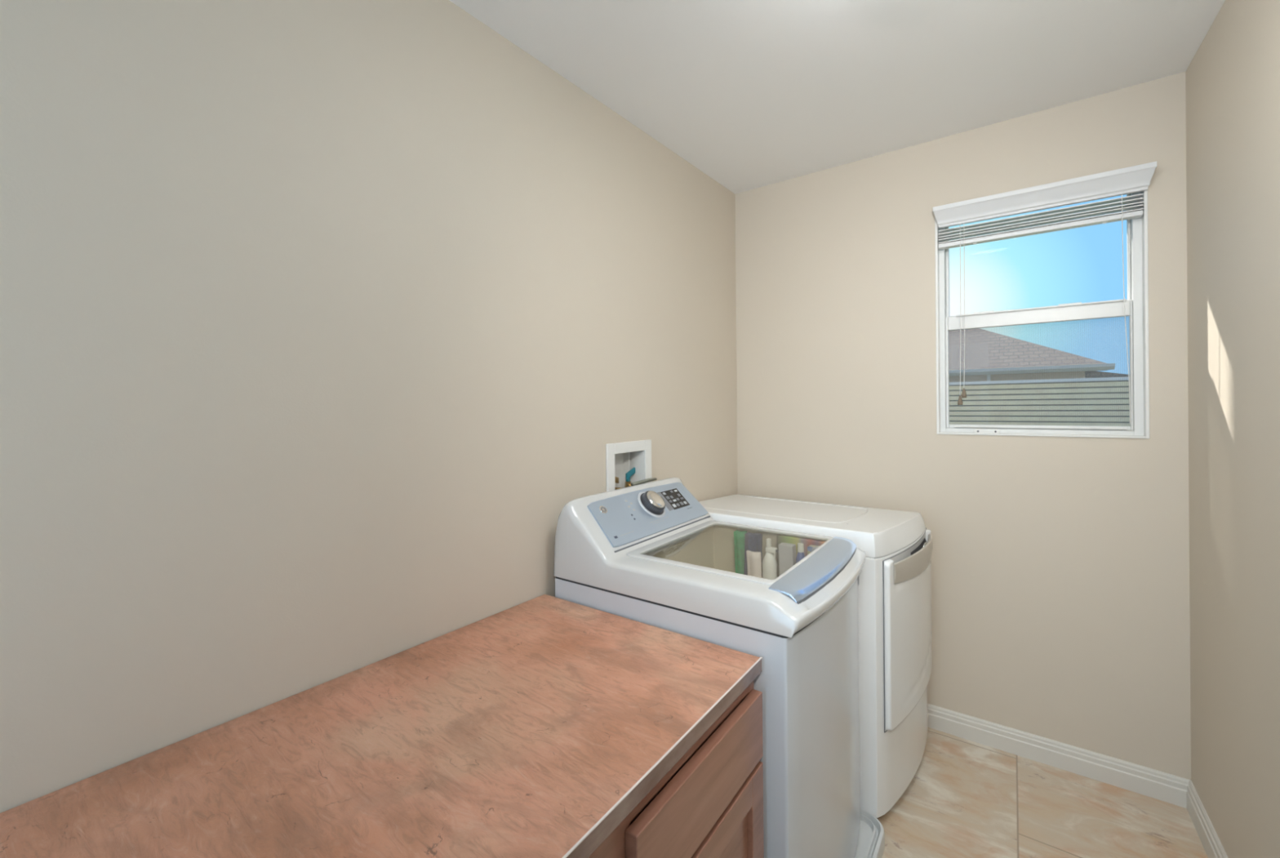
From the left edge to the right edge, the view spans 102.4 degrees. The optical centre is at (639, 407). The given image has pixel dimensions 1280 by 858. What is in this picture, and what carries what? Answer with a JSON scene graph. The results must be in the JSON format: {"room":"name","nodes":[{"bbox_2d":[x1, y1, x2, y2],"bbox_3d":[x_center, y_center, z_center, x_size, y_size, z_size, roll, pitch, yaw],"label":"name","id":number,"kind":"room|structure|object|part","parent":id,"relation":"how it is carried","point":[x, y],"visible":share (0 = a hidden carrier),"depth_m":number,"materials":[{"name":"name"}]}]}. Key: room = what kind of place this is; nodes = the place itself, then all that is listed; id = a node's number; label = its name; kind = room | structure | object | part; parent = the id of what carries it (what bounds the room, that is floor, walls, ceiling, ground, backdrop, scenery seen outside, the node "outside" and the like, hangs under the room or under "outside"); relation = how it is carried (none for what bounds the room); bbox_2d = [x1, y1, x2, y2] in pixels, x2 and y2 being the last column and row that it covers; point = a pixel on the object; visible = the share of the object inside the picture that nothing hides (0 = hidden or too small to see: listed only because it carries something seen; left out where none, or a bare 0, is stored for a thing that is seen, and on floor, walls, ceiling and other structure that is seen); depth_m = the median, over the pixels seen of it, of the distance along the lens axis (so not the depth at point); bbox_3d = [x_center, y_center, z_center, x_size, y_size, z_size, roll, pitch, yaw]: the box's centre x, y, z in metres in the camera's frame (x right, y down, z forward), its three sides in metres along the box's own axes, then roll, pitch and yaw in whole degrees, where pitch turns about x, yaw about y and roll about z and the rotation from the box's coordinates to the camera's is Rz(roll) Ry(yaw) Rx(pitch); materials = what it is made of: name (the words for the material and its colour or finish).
{"room":"laundry room","nodes":[
{"label":"laundry room","id":0,"kind":"room"},
{"bbox_2d":[0,0,737,813],"bbox_3d":[-0.590,0.088,1.370,0.127,2.672,3.871,0,0,36],"label":"wall","id":1,"kind":"structure","parent":0,"point":[321,322],"depth_m":1.08,"materials":[{"name":"paint"}]},
{"bbox_2d":[605,439,657,491],"bbox_3d":[-0.061,0.284,2.037,0.107,0.299,0.308,0,0,36],"label":"washer outlet box","id":2,"kind":"object","parent":1,"relation":"attached to","point":[628,464],"visible":0.59,"depth_m":2.08,"materials":[{"name":"white paint"}]},
{"bbox_3d":[-0.103,0.280,2.002,0.014,0.041,0.058,0,0,36],"label":"lever","id":3,"kind":"part","parent":2,"relation":"part of","materials":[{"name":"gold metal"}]},
{"bbox_3d":[-0.038,0.273,2.092,0.014,0.053,0.058,0,0,36],"label":"lever","id":4,"kind":"part","parent":2,"relation":"part of","materials":[{"name":"teal plastic"}]},
{"bbox_2d":[448,0,1225,194],"bbox_3d":[0.112,-1.244,0.778,1.953,0.420,3.990,0,0,36],"label":"ceiling","id":5,"kind":"structure","parent":0,"point":[751,94],"depth_m":1.69,"materials":[{"name":"paint"}]},
{"bbox_2d":[734,71,1191,779],"bbox_3d":[1.258,0.070,2.347,1.713,2.672,0.120,0,0,36],"label":"wall","id":6,"kind":"structure","parent":0,"point":[1060,602],"depth_m":2.13,"materials":[{"name":"paint"}]},
{"bbox_2d":[934,189,1149,438],"bbox_3d":[1.595,-0.366,2.095,0.668,0.962,0.124,0,0,36],"label":"window","id":7,"kind":"structure","parent":6,"relation":"in","point":[1136,304],"depth_m":1.99,"materials":[{"name":"white paint"}]},
{"bbox_3d":[1.604,-0.604,2.114,0.599,0.462,0.024,0,0,36],"label":"sash","id":8,"kind":"part","parent":7,"relation":"part of","materials":[{"name":"clear glass"}]},
{"bbox_3d":[1.591,-0.154,2.090,0.599,0.486,0.024,0,0,36],"label":"sash","id":9,"kind":"part","parent":7,"relation":"part of","materials":[{"name":"clear glass"}]},
{"bbox_3d":[1.588,0.082,2.073,0.550,0.007,0.010,0,0,36],"label":"lift rail","id":10,"kind":"part","parent":7,"relation":"part of","materials":[{"name":"white paint"}]},
{"bbox_2d":[933,161,1156,424],"bbox_3d":[1.558,-0.398,2.032,0.686,0.922,0.080,0,0,36],"label":"window blind","id":11,"kind":"object","parent":7,"relation":"attached to","point":[1135,179],"visible":1,"depth_m":2.01,"materials":[{"name":"white paint"}]},
{"bbox_3d":[1.356,-0.415,2.178,0.007,0.730,0.003,0,0,36],"label":"lift cord","id":12,"kind":"part","parent":11,"relation":"part of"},
{"bbox_3d":[1.367,-0.430,2.170,0.007,0.700,0.003,0,0,36],"label":"lift cord","id":13,"kind":"part","parent":11,"relation":"part of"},
{"bbox_3d":[1.562,-0.700,2.054,0.642,0.018,0.037,0,0,36],"label":"rail","id":14,"kind":"part","parent":11,"relation":"part of","materials":[{"name":"white plastic"}]},
{"bbox_3d":[1.774,-0.361,1.876,0.019,0.845,0.004,0,0,36],"label":"tilt cord","id":15,"kind":"part","parent":11,"relation":"part of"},
{"bbox_2d":[927,703,1191,808],"bbox_3d":[1.230,1.357,2.295,1.713,0.097,0.014,0,0,36],"label":"baseboard","id":16,"kind":"structure","parent":6,"relation":"attached to","point":[1153,783],"depth_m":1.99,"materials":[{"name":"paint"}]},
{"bbox_2d":[877,727,1208,857],"bbox_3d":[0.136,1.468,0.781,1.953,0.100,3.990,0,0,36],"label":"floor","id":17,"kind":"structure","parent":0,"point":[964,798],"depth_m":1.77,"materials":[{"name":"tile"}]},
{"bbox_2d":[588,680,764,857],"bbox_3d":[-0.565,1.028,0.646,0.733,0.792,1.916,0,0,36],"label":"base cabinet","id":18,"kind":"object","parent":17,"relation":"on","point":[709,804],"visible":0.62,"depth_m":1.00,"materials":[{"name":"brown wood"}]},
{"bbox_2d":[0,594,762,857],"bbox_3d":[-0.578,0.615,0.655,0.750,0.034,1.920,0,0,36],"label":"countertop","id":19,"kind":"structure","parent":18,"relation":"on","point":[532,728],"depth_m":0.87,"materials":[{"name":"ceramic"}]},
{"bbox_3d":[0.135,1.062,1.008,0.024,0.461,0.498,0,0,36],"label":"door","id":20,"kind":"part","parent":18,"relation":"part of","materials":[{"name":"brown wood"}]},
{"bbox_3d":[0.130,1.063,1.012,0.011,0.343,0.382,0,0,36],"label":"door panel","id":21,"kind":"part","parent":18,"relation":"part of","materials":[{"name":"brown wood"}]},
{"bbox_2d":[698,493,933,817],"bbox_3d":[0.699,0.917,2.201,0.944,0.988,0.673,0,0,36],"label":"dryer","id":22,"kind":"object","parent":17,"relation":"on","point":[895,585],"visible":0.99,"depth_m":1.80,"materials":[{"name":"white metal"}]},
{"bbox_3d":[1.031,0.803,1.955,0.069,0.574,0.603,0,0,41],"label":"door","id":23,"kind":"part","parent":22,"relation":"part of","materials":[{"name":"white metal"}]},
{"bbox_3d":[1.052,0.565,1.939,0.052,0.086,0.540,0,0,41],"label":"door handle","id":24,"kind":"part","parent":22,"relation":"part of","materials":[{"name":"beige plastic"}]},
{"bbox_2d":[854,808,884,857],"bbox_3d":[0.275,1.392,1.663,0.843,0.048,0.698,0,0,36],"label":"pan","id":25,"kind":"object","parent":17,"relation":"on","point":[871,839],"visible":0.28,"depth_m":1.66,"materials":[{"name":"white plastic"}]},
{"bbox_2d":[554,477,866,857],"bbox_3d":[0.259,0.844,1.670,0.810,1.118,0.684,0,0,36],"label":"washing machine","id":26,"kind":"object","parent":25,"relation":"on","point":[651,553],"visible":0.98,"depth_m":1.39,"materials":[{"name":"white metal"}]},
{"bbox_3d":[0.045,0.365,1.842,0.132,0.125,0.600,0,0,36],"label":"control panel","id":27,"kind":"part","parent":26,"relation":"part of","materials":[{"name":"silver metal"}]},
{"bbox_3d":[0.308,0.448,1.660,0.481,0.010,0.564,0,0,36],"label":"lid","id":28,"kind":"part","parent":26,"relation":"part of","materials":[{"name":"white plastic"}]},
{"bbox_2d":[644,524,826,573],"bbox_3d":[0.319,0.584,1.654,0.473,0.262,0.560,0,0,36],"label":"tub","id":29,"kind":"object","parent":26,"relation":"in","point":[703,548],"depth_m":1.87,"materials":[{"name":"plastic"}]},
{"bbox_2d":[733,529,746,574],"bbox_3d":[0.379,0.587,1.913,0.046,0.250,0.046,0,0,36],"label":"cloth","id":30,"kind":"object","parent":26,"relation":"in","point":[739,535],"visible":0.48,"depth_m":1.90,"materials":[{"name":"fabric"}]},
{"bbox_2d":[744,531,762,575],"bbox_3d":[0.412,0.586,1.870,0.060,0.253,0.057,0,0,36],"label":"garment","id":31,"kind":"object","parent":26,"relation":"in","point":[753,541],"visible":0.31,"depth_m":1.85,"materials":[{"name":"grey fabric"}]},
{"bbox_2d":[746,550,762,577],"bbox_3d":[0.409,0.613,1.828,0.060,0.198,0.025,0,0,36],"label":"cloth","id":32,"kind":"object","parent":26,"relation":"in","point":[753,558],"visible":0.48,"depth_m":1.82,"materials":[{"name":"white fabric"}]},
{"bbox_2d":[762,537,778,579],"bbox_3d":[0.456,0.587,1.807,0.052,0.250,0.052,-1,0,-8],"label":"spray bottle","id":33,"kind":"object","parent":26,"relation":"in","point":[769,562],"visible":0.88,"depth_m":1.79,"materials":[{"name":"white plastic"}]},
{"bbox_2d":[778,542,796,575],"bbox_3d":[0.517,0.594,1.786,0.060,0.235,0.035,0,0,36],"label":"box","id":34,"kind":"object","parent":26,"relation":"in","point":[787,551],"visible":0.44,"depth_m":1.77,"materials":[{"name":"white cardboard"}]},
{"bbox_2d":[795,542,804,563],"bbox_3d":[0.544,0.586,1.738,0.032,0.250,0.032,0,0,36],"label":"bottle","id":35,"kind":"object","parent":26,"relation":"in","point":[800,555],"visible":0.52,"depth_m":1.73,"materials":[{"name":"plastic"}]},
{"bbox_2d":[777,534,825,577],"bbox_3d":[0.566,0.583,1.790,0.178,0.255,0.020,0,0,36],"label":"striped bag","id":36,"kind":"object","parent":26,"relation":"in","point":[780,538],"visible":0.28,"depth_m":1.79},
{"bbox_3d":[0.533,0.455,1.493,0.097,0.027,0.605,0,0,36],"label":"lid handle","id":37,"kind":"part","parent":26,"relation":"part of","materials":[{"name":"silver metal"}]},
{"bbox_2d":[807,544,818,555],"bbox_3d":[0.595,0.590,1.729,0.054,0.242,0.035,0,0,36],"label":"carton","id":38,"kind":"object","parent":26,"relation":"in","point":[811,548],"visible":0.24,"depth_m":1.73,"materials":[{"name":"white cardboard"}]},
{"bbox_2d":[1185,0,1279,857],"bbox_3d":[0.901,0.075,0.291,0.120,2.672,3.870,0,0,36],"label":"wall","id":39,"kind":"structure","parent":0,"point":[1233,78],"depth_m":1.41,"materials":[{"name":"paint"}]},
{"bbox_2d":[1186,780,1228,857],"bbox_3d":[0.824,1.364,0.283,0.014,0.097,3.750,0,0,36],"label":"baseboard","id":40,"kind":"structure","parent":39,"relation":"attached to","point":[1211,842],"depth_m":1.65,"materials":[{"name":"paint"}]},
{"label":"outside","id":41,"kind":"structure","parent":0,"visible":0},
{"bbox_3d":[18.158,1.422,27.159,60.000,0.100,59.880,0,0,36],"label":"ground","id":42,"kind":"structure","parent":41,"visible":0},
{"bbox_2d":[948,328,1115,385],"bbox_3d":[5.856,-0.387,15.531,11.720,3.770,7.120,0,0,36],"label":"neighbor house","id":43,"kind":"structure","parent":42,"relation":"on","point":[989,356],"depth_m":10.62,"materials":[{"name":"grey"}]},
{"bbox_2d":[949,377,1129,426],"bbox_3d":[5.683,0.551,7.789,8.500,1.915,0.180,0,0,36],"label":"fence","id":44,"kind":"object","parent":42,"relation":"on","point":[1087,402],"visible":0.23,"depth_m":7.55,"materials":[{"name":"grey wood"}]},
{"bbox_3d":[5.645,-0.384,7.748,8.500,0.043,0.080,0,0,36],"label":"rail","id":45,"kind":"part","parent":44,"relation":"part of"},
{"bbox_2d":[1084,370,1129,381],"bbox_3d":[10.330,0.373,10.462,2.300,2.180,3.100,0,0,36],"label":"garage roof","id":46,"kind":"structure","parent":42,"relation":"on","point":[1094,374],"depth_m":9.70,"materials":[{"name":"grey"}]}
]}

